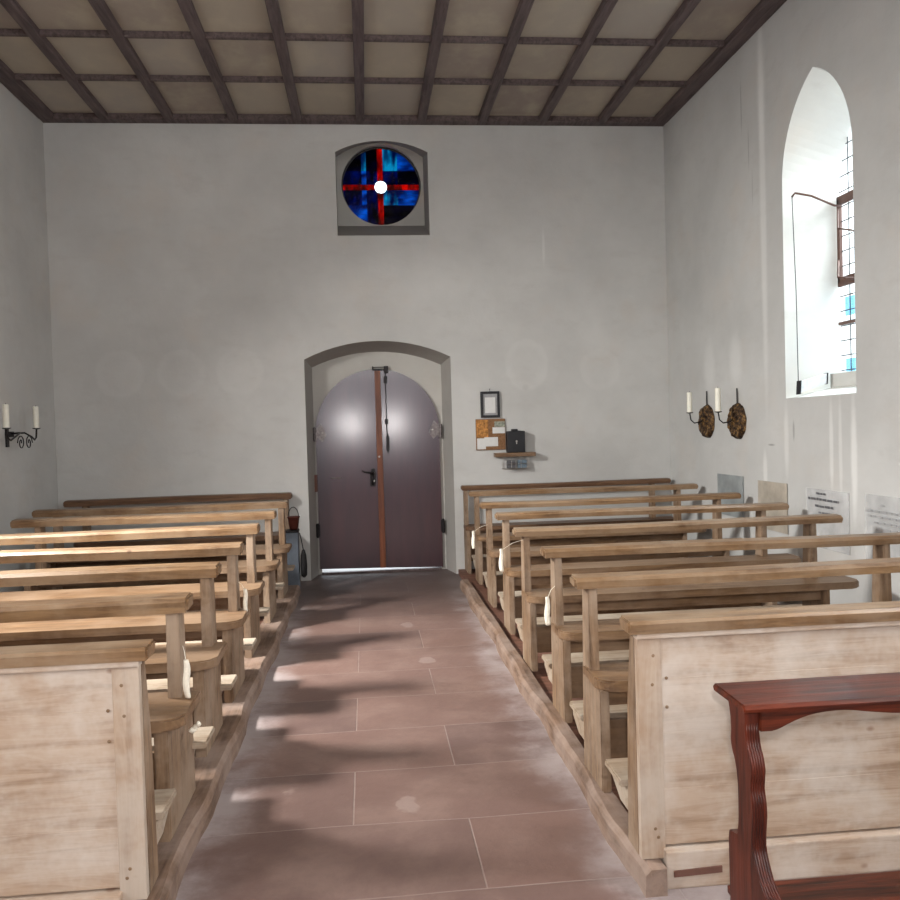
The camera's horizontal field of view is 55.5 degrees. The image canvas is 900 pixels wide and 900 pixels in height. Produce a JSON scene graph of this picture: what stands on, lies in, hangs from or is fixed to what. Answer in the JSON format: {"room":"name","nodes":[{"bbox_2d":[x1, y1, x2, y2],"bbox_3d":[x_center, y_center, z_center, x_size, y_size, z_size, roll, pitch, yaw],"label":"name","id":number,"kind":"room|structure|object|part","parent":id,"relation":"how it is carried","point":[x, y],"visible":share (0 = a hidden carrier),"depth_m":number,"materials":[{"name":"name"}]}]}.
{"room":"church","nodes":[
{"label":"church","id":0,"kind":"room"},
{"bbox_2d":[0,83,58,591],"bbox_3d":[-3.736,-0.830,2.015,0.550,5.568,13.780,-2,1,-6],"label":"wall","id":1,"kind":"structure","parent":0,"point":[28,476],"depth_m":8.17,"materials":[{"name":"paint"}]},
{"bbox_2d":[2,428,40,447],"bbox_3d":[-3.890,-0.160,7.649,0.195,0.294,0.742,-2,1,-6],"label":"candelabrum","id":2,"kind":"object","parent":1,"relation":"attached to","point":[8,434],"visible":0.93,"depth_m":7.67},
{"bbox_2d":[2,403,9,427],"bbox_3d":[-3.800,-0.297,7.318,0.050,0.212,0.050,-2,1,-6],"label":"candle","id":3,"kind":"object","parent":2,"relation":"on","point":[5,407],"visible":1,"depth_m":7.30,"materials":[{"name":"beige wax"}]},
{"bbox_3d":[-3.969,-0.166,7.697,0.049,0.280,0.100,-2,1,-6],"label":"wall plate","id":4,"kind":"part","parent":2,"relation":"part of","materials":[{"name":"black metal"}]},
{"bbox_3d":[-3.828,-0.099,7.532,0.124,0.176,0.425,-2,2,-24],"label":"arm","id":5,"kind":"part","parent":2,"relation":"part of","materials":[{"name":"black metal"}]},
{"bbox_3d":[-3.863,-0.106,7.829,0.116,0.175,0.322,-1,2,19],"label":"arm","id":6,"kind":"part","parent":2,"relation":"part of","materials":[{"name":"black metal"}]},
{"bbox_2d":[33,406,38,427],"bbox_3d":[-3.866,-0.312,7.985,0.050,0.212,0.050,-2,1,-6],"label":"candle","id":7,"kind":"object","parent":2,"relation":"on","point":[35,408],"visible":1,"depth_m":7.96,"materials":[{"name":"beige wax"}]},
{"bbox_2d":[0,59,52,118],"bbox_3d":[-3.466,-3.257,2.071,0.150,0.075,13.350,-2,1,-6],"label":"trim","id":8,"kind":"structure","parent":1,"relation":"attached to","point":[19,89],"depth_m":8.08,"materials":[{"name":"wood"}]},
{"bbox_2d":[222,590,277,694],"bbox_3d":[-2.578,1.498,5.872,2.360,0.050,6.420,-2,1,-6],"label":"floor","id":9,"kind":"structure","parent":0,"point":[261,617],"depth_m":7.14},
{"bbox_2d":[0,592,214,842],"bbox_3d":[-2.162,1.071,3.375,2.288,0.908,0.650,-2,1,-6],"label":"pew","id":10,"kind":"object","parent":9,"relation":"on","point":[171,716],"visible":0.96,"depth_m":3.39,"materials":[{"name":"brown wood"}]},
{"bbox_3d":[-2.183,0.654,3.366,2.270,0.072,0.124,-2,1,-6],"label":"rail","id":11,"kind":"part","parent":10,"relation":"part of","materials":[{"name":"brown wood"}]},
{"bbox_3d":[-2.072,1.049,3.243,2.133,0.045,0.370,-2,1,-6],"label":"seat","id":12,"kind":"part","parent":10,"relation":"part of","materials":[{"name":"brown wood"}]},
{"bbox_2d":[182,646,190,697],"bbox_3d":[-1.054,0.887,3.424,0.032,0.196,0.068,-2,2,-13],"label":"ribbon","id":13,"kind":"object","parent":10,"relation":"on","point":[186,674],"visible":1,"depth_m":3.40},
{"bbox_2d":[188,721,200,733],"bbox_3d":[-1.022,1.108,3.419,0.053,0.047,0.035,-2,2,-20],"label":"ribbon bow","id":14,"kind":"object","parent":10,"relation":"attached to","point":[197,725],"visible":1,"depth_m":3.41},
{"bbox_2d":[0,561,236,757],"bbox_3d":[-2.252,1.053,4.190,2.268,0.908,0.650,-2,1,-6],"label":"pew","id":15,"kind":"object","parent":9,"relation":"on","point":[204,658],"visible":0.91,"depth_m":4.20,"materials":[{"name":"brown wood"}]},
{"bbox_3d":[-2.274,0.635,4.181,2.250,0.072,0.124,-2,1,-6],"label":"rail","id":16,"kind":"part","parent":15,"relation":"part of","materials":[{"name":"brown wood"}]},
{"bbox_3d":[-2.162,1.030,4.058,2.113,0.045,0.370,-2,1,-6],"label":"seat","id":17,"kind":"part","parent":15,"relation":"part of","materials":[{"name":"brown wood"}]},
{"bbox_2d":[0,542,256,702],"bbox_3d":[-2.323,1.034,5.007,2.248,0.908,0.650,-2,1,-6],"label":"pew","id":18,"kind":"object","parent":9,"relation":"on","point":[230,621],"visible":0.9,"depth_m":4.93,"materials":[{"name":"brown wood"}]},
{"bbox_3d":[-2.344,0.616,4.998,2.230,0.072,0.124,-2,1,-6],"label":"rail","id":19,"kind":"part","parent":18,"relation":"part of","materials":[{"name":"brown wood"}]},
{"bbox_3d":[-2.233,1.011,4.874,2.093,0.045,0.370,-2,1,-6],"label":"seat","id":20,"kind":"part","parent":18,"relation":"part of","materials":[{"name":"brown wood"}]},
{"bbox_2d":[238,582,247,610],"bbox_3d":[-1.231,0.881,5.096,0.052,0.196,0.028,-2,1,-6],"label":"ribbon","id":21,"kind":"object","parent":18,"relation":"on","point":[245,597],"visible":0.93,"depth_m":5.09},
{"bbox_2d":[0,523,269,657],"bbox_3d":[-2.437,1.012,5.960,2.248,0.908,0.650,-2,1,-6],"label":"pew","id":22,"kind":"object","parent":9,"relation":"on","point":[251,627],"visible":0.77,"depth_m":5.91,"materials":[{"name":"brown wood"}]},
{"bbox_3d":[-2.458,0.595,5.951,2.230,0.072,0.124,-2,1,-6],"label":"rail","id":23,"kind":"part","parent":22,"relation":"part of","materials":[{"name":"brown wood"}]},
{"bbox_3d":[-2.346,0.990,5.827,2.093,0.045,0.370,-2,1,-6],"label":"seat","id":24,"kind":"part","parent":22,"relation":"part of","materials":[{"name":"brown wood"}]},
{"bbox_2d":[10,510,284,622],"bbox_3d":[-2.458,0.984,6.992,2.108,0.913,0.650,-2,1,-6],"label":"pew","id":25,"kind":"object","parent":9,"relation":"on","point":[266,568],"visible":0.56,"depth_m":6.92,"materials":[{"name":"brown wood"}]},
{"bbox_3d":[-2.479,0.564,6.984,2.090,0.072,0.124,-2,1,-6],"label":"rail","id":26,"kind":"part","parent":25,"relation":"part of","materials":[{"name":"brown wood"}]},
{"bbox_3d":[-2.368,0.964,6.860,1.953,0.045,0.370,-2,1,-6],"label":"seat","id":27,"kind":"part","parent":25,"relation":"part of","materials":[{"name":"brown wood"}]},
{"bbox_2d":[32,500,294,598],"bbox_3d":[-2.648,0.967,7.958,2.318,0.908,0.650,-2,1,-6],"label":"pew","id":28,"kind":"object","parent":9,"relation":"on","point":[280,550],"visible":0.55,"depth_m":7.87,"materials":[{"name":"brown wood"}]},
{"bbox_3d":[-2.670,0.549,7.949,2.300,0.072,0.124,-2,1,-6],"label":"rail","id":29,"kind":"part","parent":28,"relation":"part of","materials":[{"name":"brown wood"}]},
{"bbox_3d":[-2.558,0.944,7.826,2.163,0.045,0.370,-2,1,-6],"label":"seat","id":30,"kind":"part","parent":28,"relation":"part of","materials":[{"name":"brown wood"}]},
{"bbox_2d":[63,492,291,547],"bbox_3d":[-2.800,0.942,8.887,2.338,0.918,0.490,-2,1,-6],"label":"pew","id":31,"kind":"object","parent":9,"relation":"on","point":[260,537],"visible":0.47,"depth_m":8.84,"materials":[{"name":"brown wood"}]},
{"bbox_3d":[-2.718,0.922,8.835,2.183,0.045,0.370,-2,1,-6],"label":"seat","id":32,"kind":"part","parent":31,"relation":"part of","materials":[{"name":"brown wood"}]},
{"bbox_3d":[-2.830,0.517,8.958,2.320,0.071,0.124,-2,1,-6],"label":"rail","id":33,"kind":"part","parent":31,"relation":"part of","materials":[{"name":"brown wood"}]},
{"bbox_2d":[43,123,671,580],"bbox_3d":[-0.741,-1.113,9.611,7.504,5.568,0.760,-2,1,-6],"label":"wall","id":34,"kind":"structure","parent":0,"point":[211,285],"depth_m":9.18,"materials":[{"name":"grey paint"}]},
{"bbox_2d":[0,0,107,119],"bbox_3d":[-2.905,-3.278,2.141,0.094,0.070,13.380,-2,1,-6],"label":"trim","id":35,"kind":"structure","parent":34,"relation":"attached to","point":[12,7],"depth_m":7.29,"materials":[{"name":"wood"}]},
{"bbox_2d":[88,0,172,119],"bbox_3d":[-2.254,-3.298,2.205,0.094,0.070,13.380,-2,1,-6],"label":"trim","id":36,"kind":"structure","parent":34,"relation":"attached to","point":[100,7],"depth_m":7.33,"materials":[{"name":"wood"}]},
{"bbox_2d":[177,0,237,119],"bbox_3d":[-1.602,-3.318,2.268,0.094,0.070,13.380,-2,1,-6],"label":"trim","id":37,"kind":"structure","parent":34,"relation":"attached to","point":[188,10],"depth_m":7.37,"materials":[{"name":"wood"}]},
{"bbox_2d":[265,0,301,120],"bbox_3d":[-0.950,-3.339,2.332,0.094,0.070,13.380,-2,1,-6],"label":"trim","id":38,"kind":"structure","parent":34,"relation":"attached to","point":[272,6],"depth_m":7.42,"materials":[{"name":"wood"}]},
{"bbox_2d":[40,113,665,125],"bbox_3d":[-0.916,-3.515,9.091,6.604,0.070,0.130,-2,1,-6],"label":"trim","id":39,"kind":"structure","parent":34,"relation":"attached to","point":[178,118],"depth_m":9.04,"materials":[{"name":"wood"}]},
{"bbox_2d":[351,0,363,120],"bbox_3d":[-0.299,-3.359,2.396,0.094,0.070,13.380,-2,1,-6],"label":"trim","id":40,"kind":"structure","parent":34,"relation":"attached to","point":[357,5],"depth_m":7.45,"materials":[{"name":"wood"}]},
{"bbox_2d":[313,366,444,574],"bbox_3d":[-0.801,0.225,9.580,1.455,2.320,0.130,-2,1,-6],"label":"door","id":41,"kind":"structure","parent":34,"relation":"in","point":[377,433],"depth_m":9.59,"materials":[{"name":"purple paint"}]},
{"bbox_3d":[-1.499,0.372,9.520,0.045,0.190,0.059,-2,1,-6],"label":"letter plate","id":42,"kind":"part","parent":41,"relation":"part of","materials":[{"name":"metal"}]},
{"bbox_3d":[-0.912,0.307,9.540,0.135,0.166,0.068,-2,1,-6],"label":"handle","id":43,"kind":"part","parent":41,"relation":"part of","materials":[{"name":"black metal"}]},
{"bbox_3d":[-0.861,0.307,9.581,0.070,0.200,0.015,-2,1,-6],"label":"lock plate","id":44,"kind":"part","parent":41,"relation":"part of","materials":[{"name":"black metal"}]},
{"bbox_3d":[-0.697,-0.073,9.586,0.043,0.230,0.031,-2,1,-6],"label":"bolt handle","id":45,"kind":"part","parent":41,"relation":"part of","materials":[{"name":"black metal"}]},
{"bbox_2d":[341,147,420,224],"bbox_3d":[-0.790,-3.019,9.816,0.922,0.922,0.041,-2,1,-6],"label":"window","id":46,"kind":"structure","parent":34,"relation":"in","point":[370,166],"depth_m":9.82,"materials":[{"name":"blue glass"}]},
{"bbox_2d":[417,0,449,121],"bbox_3d":[0.353,-3.379,2.459,0.094,0.070,13.380,-2,1,-6],"label":"trim","id":47,"kind":"structure","parent":34,"relation":"attached to","point":[441,6],"depth_m":7.51,"materials":[{"name":"wood"}]},
{"bbox_2d":[480,389,499,417],"bbox_3d":[0.438,-0.513,9.344,0.210,0.317,0.026,-2,1,-6],"label":"framed certificate","id":48,"kind":"object","parent":34,"relation":"attached to","point":[489,400],"visible":1,"depth_m":9.34,"materials":[{"name":"black paint"}]},
{"bbox_2d":[475,419,505,449],"bbox_3d":[0.445,-0.170,9.357,0.325,0.340,0.016,-2,1,-6],"label":"corkboard","id":49,"kind":"object","parent":34,"relation":"attached to","point":[501,436],"visible":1,"depth_m":9.35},
{"bbox_2d":[477,438,485,449],"bbox_3d":[0.344,-0.067,9.340,0.095,0.120,0.002,-2,1,-6],"label":"note","id":50,"kind":"object","parent":49,"relation":"attached to","point":[480,441],"visible":1,"depth_m":9.34,"materials":[{"name":"white paper"}]},
{"bbox_2d":[476,420,487,437],"bbox_3d":[0.352,-0.232,9.337,0.130,0.190,0.002,-2,1,-6],"label":"picture","id":51,"kind":"object","parent":49,"relation":"attached to","point":[481,425],"visible":1,"depth_m":9.34},
{"bbox_2d":[484,437,497,446],"bbox_3d":[0.451,-0.090,9.346,0.150,0.100,0.002,-2,1,-6],"label":"note","id":52,"kind":"object","parent":49,"relation":"attached to","point":[488,441],"visible":1,"depth_m":9.35,"materials":[{"name":"white paper"}]},
{"bbox_2d":[492,427,504,432],"bbox_3d":[0.533,-0.216,9.355,0.137,0.067,0.002,-2,1,-6],"label":"note","id":53,"kind":"object","parent":49,"relation":"attached to","point":[495,429],"visible":1,"depth_m":9.35,"materials":[{"name":"white paper"}]},
{"bbox_2d":[494,421,504,426],"bbox_3d":[0.542,-0.283,9.354,0.115,0.060,0.002,-2,1,-6],"label":"picture","id":54,"kind":"object","parent":49,"relation":"attached to","point":[496,423],"visible":1,"depth_m":9.35},
{"bbox_2d":[479,0,533,121],"bbox_3d":[1.004,-3.400,2.523,0.094,0.070,13.380,-2,1,-6],"label":"trim","id":55,"kind":"structure","parent":34,"relation":"attached to","point":[522,12],"depth_m":7.56,"materials":[{"name":"wood"}]},
{"bbox_2d":[494,452,535,456],"bbox_3d":[0.706,0.049,9.332,0.445,0.043,0.128,-2,1,-6],"label":"wall shelf","id":56,"kind":"object","parent":34,"relation":"attached to","point":[516,454],"visible":0.98,"depth_m":9.27,"materials":[{"name":"brown wood"}]},
{"bbox_2d":[502,456,528,468],"bbox_3d":[0.715,0.138,9.341,0.290,0.135,0.086,-2,1,-6],"label":"wire rack","id":57,"kind":"object","parent":56,"relation":"hanging from","point":[528,456],"visible":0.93,"depth_m":9.30,"materials":[{"name":"metal"}]},
{"bbox_2d":[507,460,514,467],"bbox_3d":[0.666,0.157,9.334,0.090,0.086,0.045,-2,1,-6],"label":"booklet","id":58,"kind":"object","parent":57,"relation":"in","point":[508,461],"visible":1,"depth_m":9.31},
{"bbox_2d":[517,459,526,467],"bbox_3d":[0.788,0.151,9.345,0.095,0.091,0.045,-2,1,-6],"label":"booklet","id":59,"kind":"object","parent":57,"relation":"in","point":[525,460],"visible":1,"depth_m":9.32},
{"bbox_2d":[506,429,524,452],"bbox_3d":[0.716,-0.102,9.335,0.195,0.256,0.112,-2,1,-6],"label":"offering box","id":60,"kind":"object","parent":56,"relation":"on","point":[515,439],"visible":1,"depth_m":9.29,"materials":[{"name":"black paint"}]},
{"bbox_2d":[539,0,617,121],"bbox_3d":[1.656,-3.420,2.587,0.094,0.070,13.380,-2,1,-6],"label":"trim","id":61,"kind":"structure","parent":34,"relation":"attached to","point":[606,7],"depth_m":7.61,"materials":[{"name":"wood"}]},
{"bbox_2d":[598,0,700,122],"bbox_3d":[2.308,-3.440,2.650,0.094,0.070,13.380,-2,1,-6],"label":"trim","id":62,"kind":"structure","parent":34,"relation":"attached to","point":[686,8],"depth_m":7.66,"materials":[{"name":"wood"}]},
{"bbox_2d":[0,0,760,116],"bbox_3d":[-0.293,-3.612,2.692,7.704,0.440,14.580,-2,1,-6],"label":"ceiling","id":63,"kind":"structure","parent":0,"point":[631,19],"depth_m":7.57,"materials":[{"name":"paint"}]},
{"bbox_2d":[176,569,899,899],"bbox_3d":[-0.124,1.661,2.639,7.604,0.250,14.200,-2,1,-6],"label":"floor","id":64,"kind":"structure","parent":0,"point":[389,750],"depth_m":3.90,"materials":[{"name":"red stone"}]},
{"bbox_2d":[0,639,176,899],"bbox_3d":[-2.137,1.126,2.836,2.330,0.926,0.410,-2,1,-6],"label":"pew","id":65,"kind":"object","parent":64,"relation":"on","point":[83,817],"visible":1,"depth_m":2.75,"materials":[{"name":"brown wood"}]},
{"bbox_3d":[-2.182,1.093,2.672,2.210,0.722,0.026,-2,1,-6],"label":"panel","id":66,"kind":"part","parent":65,"relation":"part of","materials":[{"name":"brown wood"}]},
{"bbox_3d":[-2.147,0.722,2.659,2.300,0.023,0.042,-2,1,-6],"label":"moulding","id":67,"kind":"part","parent":65,"relation":"part of","materials":[{"name":"brown wood"}]},
{"bbox_2d":[144,585,300,899],"bbox_3d":[-1.284,1.447,5.603,0.194,0.092,5.805,-2,1,-6],"label":"pew platform edge","id":68,"kind":"structure","parent":64,"relation":"on","point":[211,771],"depth_m":4.00,"materials":[{"name":"wood"}]},
{"bbox_2d":[285,529,300,589],"bbox_3d":[-1.583,1.113,8.594,0.148,0.622,0.170,-2,1,-6],"label":"metal box","id":69,"kind":"object","parent":64,"relation":"on","point":[292,536],"visible":0.59,"depth_m":8.52,"materials":[{"name":"black metal"}]},
{"bbox_3d":[-1.592,0.812,8.586,0.148,0.021,0.170,-2,1,-6],"label":"lid","id":70,"kind":"part","parent":69,"relation":"part of","materials":[{"name":"black metal"}]},
{"bbox_2d":[287,507,299,529],"bbox_3d":[-1.572,0.684,8.585,0.132,0.230,0.132,-2,1,-6],"label":"bucket","id":71,"kind":"object","parent":69,"relation":"on","point":[293,521],"visible":1,"depth_m":8.55,"materials":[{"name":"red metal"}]},
{"bbox_2d":[299,533,306,577],"bbox_3d":[-1.476,1.055,8.603,0.074,0.451,0.133,-2,1,-6],"label":"bag","id":72,"kind":"object","parent":69,"relation":"hanging from","point":[303,554],"visible":1,"depth_m":8.56,"materials":[{"name":"black fabric"}]},
{"bbox_2d":[460,579,667,897],"bbox_3d":[0.407,1.395,5.708,0.096,0.092,5.685,-2,1,-6],"label":"pew platform edge","id":73,"kind":"structure","parent":64,"relation":"on","point":[611,817],"depth_m":3.90,"materials":[{"name":"wood"}]},
{"bbox_2d":[605,601,899,888],"bbox_3d":[1.760,1.004,3.213,2.335,0.926,0.417,-2,1,-6],"label":"pew","id":74,"kind":"object","parent":64,"relation":"on","point":[832,778],"visible":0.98,"depth_m":2.97,"materials":[{"name":"brown wood"}]},
{"bbox_3d":[1.780,0.599,3.042,2.305,0.023,0.042,-2,1,-6],"label":"moulding","id":75,"kind":"part","parent":74,"relation":"part of","materials":[{"name":"brown wood"}]},
{"bbox_3d":[1.834,0.968,3.064,2.215,0.722,0.026,-2,1,-6],"label":"panel","id":76,"kind":"part","parent":74,"relation":"part of","materials":[{"name":"brown wood"}]},
{"bbox_2d":[713,672,899,899],"bbox_3d":[1.551,1.074,2.349,1.525,0.843,0.520,-2,1,-6],"label":"kneeler","id":77,"kind":"object","parent":64,"relation":"on","point":[763,705],"visible":1,"depth_m":2.33,"materials":[{"name":"red wood"}]},
{"bbox_3d":[0.828,1.107,2.220,0.040,0.825,0.405,-2,1,-6],"label":"leg","id":78,"kind":"part","parent":77,"relation":"part of","materials":[{"name":"red wood"}]},
{"bbox_2d":[458,569,778,812],"bbox_3d":[1.612,1.367,6.281,2.424,0.050,6.420,-2,1,-6],"label":"floor","id":79,"kind":"structure","parent":0,"point":[541,676],"depth_m":6.07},
{"bbox_2d":[460,478,672,573],"bbox_3d":[1.300,0.809,9.283,2.340,0.928,0.320,-2,1,-6],"label":"pew","id":80,"kind":"object","parent":79,"relation":"on","point":[497,527],"visible":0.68,"depth_m":9.23,"materials":[{"name":"brown wood"}]},
{"bbox_3d":[1.271,0.374,9.328,2.320,0.059,0.104,-2,1,-6],"label":"rail","id":81,"kind":"part","parent":80,"relation":"part of","materials":[{"name":"brown wood"}]},
{"bbox_3d":[1.312,0.796,9.259,2.318,0.045,0.270,-2,1,-6],"label":"seat","id":82,"kind":"part","parent":80,"relation":"part of","materials":[{"name":"brown wood"}]},
{"bbox_2d":[468,483,705,584],"bbox_3d":[1.352,0.827,8.550,2.340,0.928,0.550,-2,1,-6],"label":"pew","id":83,"kind":"object","parent":79,"relation":"on","point":[479,559],"visible":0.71,"depth_m":8.37,"materials":[{"name":"brown wood"}]},
{"bbox_3d":[1.330,0.394,8.480,2.310,0.059,0.104,-2,1,-6],"label":"rail","id":84,"kind":"part","parent":83,"relation":"part of","materials":[{"name":"brown wood"}]},
{"bbox_3d":[1.391,0.815,8.413,2.288,0.045,0.270,-2,1,-6],"label":"seat","id":85,"kind":"part","parent":83,"relation":"part of","materials":[{"name":"brown wood"}]},
{"bbox_2d":[479,492,740,607],"bbox_3d":[1.425,0.862,7.502,2.340,0.908,0.550,-2,1,-6],"label":"pew","id":86,"kind":"object","parent":79,"relation":"on","point":[493,578],"visible":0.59,"depth_m":7.34,"materials":[{"name":"brown wood"}]},
{"bbox_2d":[471,525,484,548],"bbox_3d":[0.257,0.737,7.271,0.154,0.196,0.030,-2,2,-16],"label":"ribbon","id":87,"kind":"object","parent":86,"relation":"hanging from","point":[473,533],"visible":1,"depth_m":7.24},
{"bbox_3d":[1.403,0.439,7.433,2.310,0.059,0.104,-2,1,-6],"label":"rail","id":88,"kind":"part","parent":86,"relation":"part of","materials":[{"name":"brown wood"}]},
{"bbox_3d":[1.464,0.840,7.365,2.288,0.045,0.270,-2,1,-6],"label":"seat","id":89,"kind":"part","parent":86,"relation":"part of","materials":[{"name":"brown wood"}]},
{"bbox_2d":[494,502,801,634],"bbox_3d":[1.488,0.884,6.554,2.300,0.908,0.550,-2,1,-6],"label":"pew","id":90,"kind":"object","parent":79,"relation":"on","point":[510,599],"visible":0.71,"depth_m":6.40,"materials":[{"name":"brown wood"}]},
{"bbox_3d":[1.467,0.462,6.485,2.270,0.059,0.104,-2,1,-6],"label":"rail","id":91,"kind":"part","parent":90,"relation":"part of","materials":[{"name":"brown wood"}]},
{"bbox_3d":[1.527,0.863,6.417,2.248,0.045,0.270,-2,1,-6],"label":"seat","id":92,"kind":"part","parent":90,"relation":"part of","materials":[{"name":"brown wood"}]},
{"bbox_2d":[512,514,858,671],"bbox_3d":[1.506,0.908,5.602,2.210,0.908,0.550,-2,1,-6],"label":"pew","id":93,"kind":"object","parent":79,"relation":"on","point":[535,635],"visible":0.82,"depth_m":5.43,"materials":[{"name":"brown wood"}]},
{"bbox_2d":[499,539,523,571],"bbox_3d":[0.391,0.661,5.362,0.181,0.186,0.031,-2,2,-21],"label":"ribbon","id":94,"kind":"object","parent":93,"relation":"hanging from","point":[501,568],"visible":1,"depth_m":5.32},
{"bbox_3d":[1.485,0.486,5.533,2.180,0.059,0.104,-2,1,-6],"label":"rail","id":95,"kind":"part","parent":93,"relation":"part of","materials":[{"name":"brown wood"}]},
{"bbox_3d":[1.545,0.887,5.465,2.158,0.045,0.270,-2,1,-6],"label":"seat","id":96,"kind":"part","parent":93,"relation":"part of","materials":[{"name":"brown wood"}]},
{"bbox_2d":[540,532,899,722],"bbox_3d":[1.548,0.931,4.672,2.130,0.908,0.550,-2,1,-6],"label":"pew","id":97,"kind":"object","parent":79,"relation":"on","point":[564,666],"visible":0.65,"depth_m":4.53,"materials":[{"name":"brown wood"}]},
{"bbox_2d":[544,586,554,624],"bbox_3d":[0.518,0.808,4.450,0.033,0.191,0.097,-1,2,28],"label":"ribbon","id":98,"kind":"object","parent":97,"relation":"hanging from","point":[547,604],"visible":1,"depth_m":4.41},
{"bbox_3d":[1.587,0.910,4.534,2.078,0.045,0.270,-2,1,-6],"label":"seat","id":99,"kind":"part","parent":97,"relation":"part of","materials":[{"name":"brown wood"}]},
{"bbox_3d":[1.526,0.509,4.603,2.100,0.059,0.104,-2,1,-6],"label":"rail","id":100,"kind":"part","parent":97,"relation":"part of","materials":[{"name":"brown wood"}]},
{"bbox_2d":[569,557,899,792],"bbox_3d":[1.609,0.951,3.844,2.170,0.908,0.550,-2,1,-6],"label":"pew","id":101,"kind":"object","parent":79,"relation":"on","point":[600,718],"visible":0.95,"depth_m":3.68,"materials":[{"name":"brown wood"}]},
{"bbox_3d":[1.648,0.930,3.707,2.118,0.045,0.270,-2,1,-6],"label":"seat","id":102,"kind":"part","parent":101,"relation":"part of","materials":[{"name":"brown wood"}]},
{"bbox_3d":[1.588,0.529,3.775,2.140,0.059,0.104,-2,1,-6],"label":"rail","id":103,"kind":"part","parent":101,"relation":"part of","materials":[{"name":"brown wood"}]},
{"bbox_2d":[663,0,899,604],"bbox_3d":[3.380,-1.052,2.711,0.550,5.568,13.780,-2,1,-6],"label":"wall","id":104,"kind":"structure","parent":0,"point":[775,121],"depth_m":6.87,"materials":[{"name":"paint"}]},
{"bbox_2d":[15,73,686,86],"bbox_3d":[-0.818,-3.499,8.091,6.604,0.055,0.050,-2,1,-6],"label":"trim","id":105,"kind":"structure","parent":104,"relation":"attached to","point":[18,76],"depth_m":8.05,"materials":[{"name":"wood"}]},
{"bbox_2d":[0,28,724,46],"bbox_3d":[-0.731,-3.479,7.215,6.604,0.055,0.050,-2,1,-6],"label":"trim","id":106,"kind":"structure","parent":104,"relation":"attached to","point":[4,32],"depth_m":7.20,"materials":[{"name":"wood"}]},
{"bbox_2d":[686,391,714,437],"bbox_3d":[2.435,-0.348,8.474,0.251,0.463,0.335,-2,1,-6],"label":"candle sconce","id":107,"kind":"object","parent":104,"relation":"attached to","point":[706,421],"visible":1,"depth_m":8.41,"materials":[{"name":"gold metal"}]},
{"bbox_2d":[687,391,691,411],"bbox_3d":[2.348,-0.473,8.382,0.050,0.207,0.050,-2,1,-6],"label":"candle","id":108,"kind":"object","parent":107,"relation":"on","point":[689,394],"visible":1,"depth_m":8.36,"materials":[{"name":"beige wax"}]},
{"bbox_3d":[2.529,-0.286,8.485,0.064,0.334,0.335,-2,1,-6],"label":"reflector plate","id":109,"kind":"part","parent":107,"relation":"part of","materials":[{"name":"gold metal"}]},
{"bbox_2d":[654,0,786,122],"bbox_3d":[2.955,-3.458,2.699,0.150,0.075,13.350,-2,1,-6],"label":"trim","id":110,"kind":"structure","parent":104,"relation":"attached to","point":[764,9],"depth_m":7.69,"materials":[{"name":"wood"}]},
{"bbox_2d":[717,473,743,517],"bbox_3d":[2.623,0.425,8.007,0.006,0.385,0.560,-2,1,-6],"label":"sheet","id":111,"kind":"object","parent":104,"relation":"attached to","point":[725,483],"visible":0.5,"depth_m":7.96,"materials":[{"name":"paper"}]},
{"bbox_2d":[714,388,746,438],"bbox_3d":[2.503,-0.326,7.781,0.251,0.465,0.336,-2,1,-6],"label":"candle sconce","id":112,"kind":"object","parent":104,"relation":"attached to","point":[736,420],"visible":1,"depth_m":7.73,"materials":[{"name":"gold metal"}]},
{"bbox_2d":[715,388,720,410],"bbox_3d":[2.414,-0.460,7.705,0.050,0.222,0.050,-2,1,-6],"label":"candle","id":113,"kind":"object","parent":112,"relation":"on","point":[717,390],"visible":1,"depth_m":7.68,"materials":[{"name":"beige wax"}]},
{"bbox_3d":[2.598,-0.262,7.792,0.065,0.331,0.336,-2,1,-6],"label":"reflector plate","id":114,"kind":"part","parent":112,"relation":"part of","materials":[{"name":"gold metal"}]},
{"bbox_2d":[758,480,787,533],"bbox_3d":[2.706,0.472,7.177,0.006,0.410,0.510,-2,1,-6],"label":"sheet","id":115,"kind":"object","parent":104,"relation":"attached to","point":[768,492],"visible":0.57,"depth_m":7.14,"materials":[{"name":"paper"}]},
{"bbox_2d":[796,373,827,394],"bbox_3d":[2.874,-0.526,6.785,0.238,0.165,0.063,-2,1,-6],"label":"drip tray","id":116,"kind":"object","parent":104,"relation":"on","point":[802,385],"visible":1,"depth_m":6.76,"materials":[{"name":"white metal"}]},
{"bbox_2d":[791,137,855,387],"bbox_3d":[2.961,-1.592,6.401,0.437,2.220,0.870,-2,1,-6],"label":"window","id":117,"kind":"structure","parent":104,"relation":"in","point":[842,379],"depth_m":6.73,"materials":[{"name":"black metal"}]},
{"bbox_3d":[2.734,-1.267,6.773,0.032,1.465,0.007,-2,1,-6],"label":"pull cord","id":118,"kind":"part","parent":117,"relation":"part of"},
{"bbox_3d":[3.127,-0.544,6.436,0.118,0.115,0.780,-2,1,-6],"label":"sill","id":119,"kind":"part","parent":117,"relation":"part of","materials":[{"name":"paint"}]},
{"bbox_3d":[3.154,-1.498,6.427,0.030,1.020,0.840,-2,1,-6],"label":"casement frame","id":120,"kind":"part","parent":117,"relation":"part of","materials":[{"name":"brown metal"}]},
{"bbox_2d":[808,492,838,513],"bbox_3d":[2.789,0.516,6.327,0.008,0.440,0.580,-2,1,-6],"label":"sheet","id":121,"kind":"object","parent":104,"relation":"attached to","point":[812,498],"visible":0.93,"depth_m":6.37,"materials":[{"name":"paper"}]},
{"bbox_2d":[866,505,899,532],"bbox_3d":[2.865,0.539,5.556,0.008,0.470,0.570,-2,1,-6],"label":"lettering","id":122,"kind":"object","parent":104,"relation":"attached to","point":[883,512],"visible":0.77,"depth_m":5.61,"materials":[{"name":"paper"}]}
]}

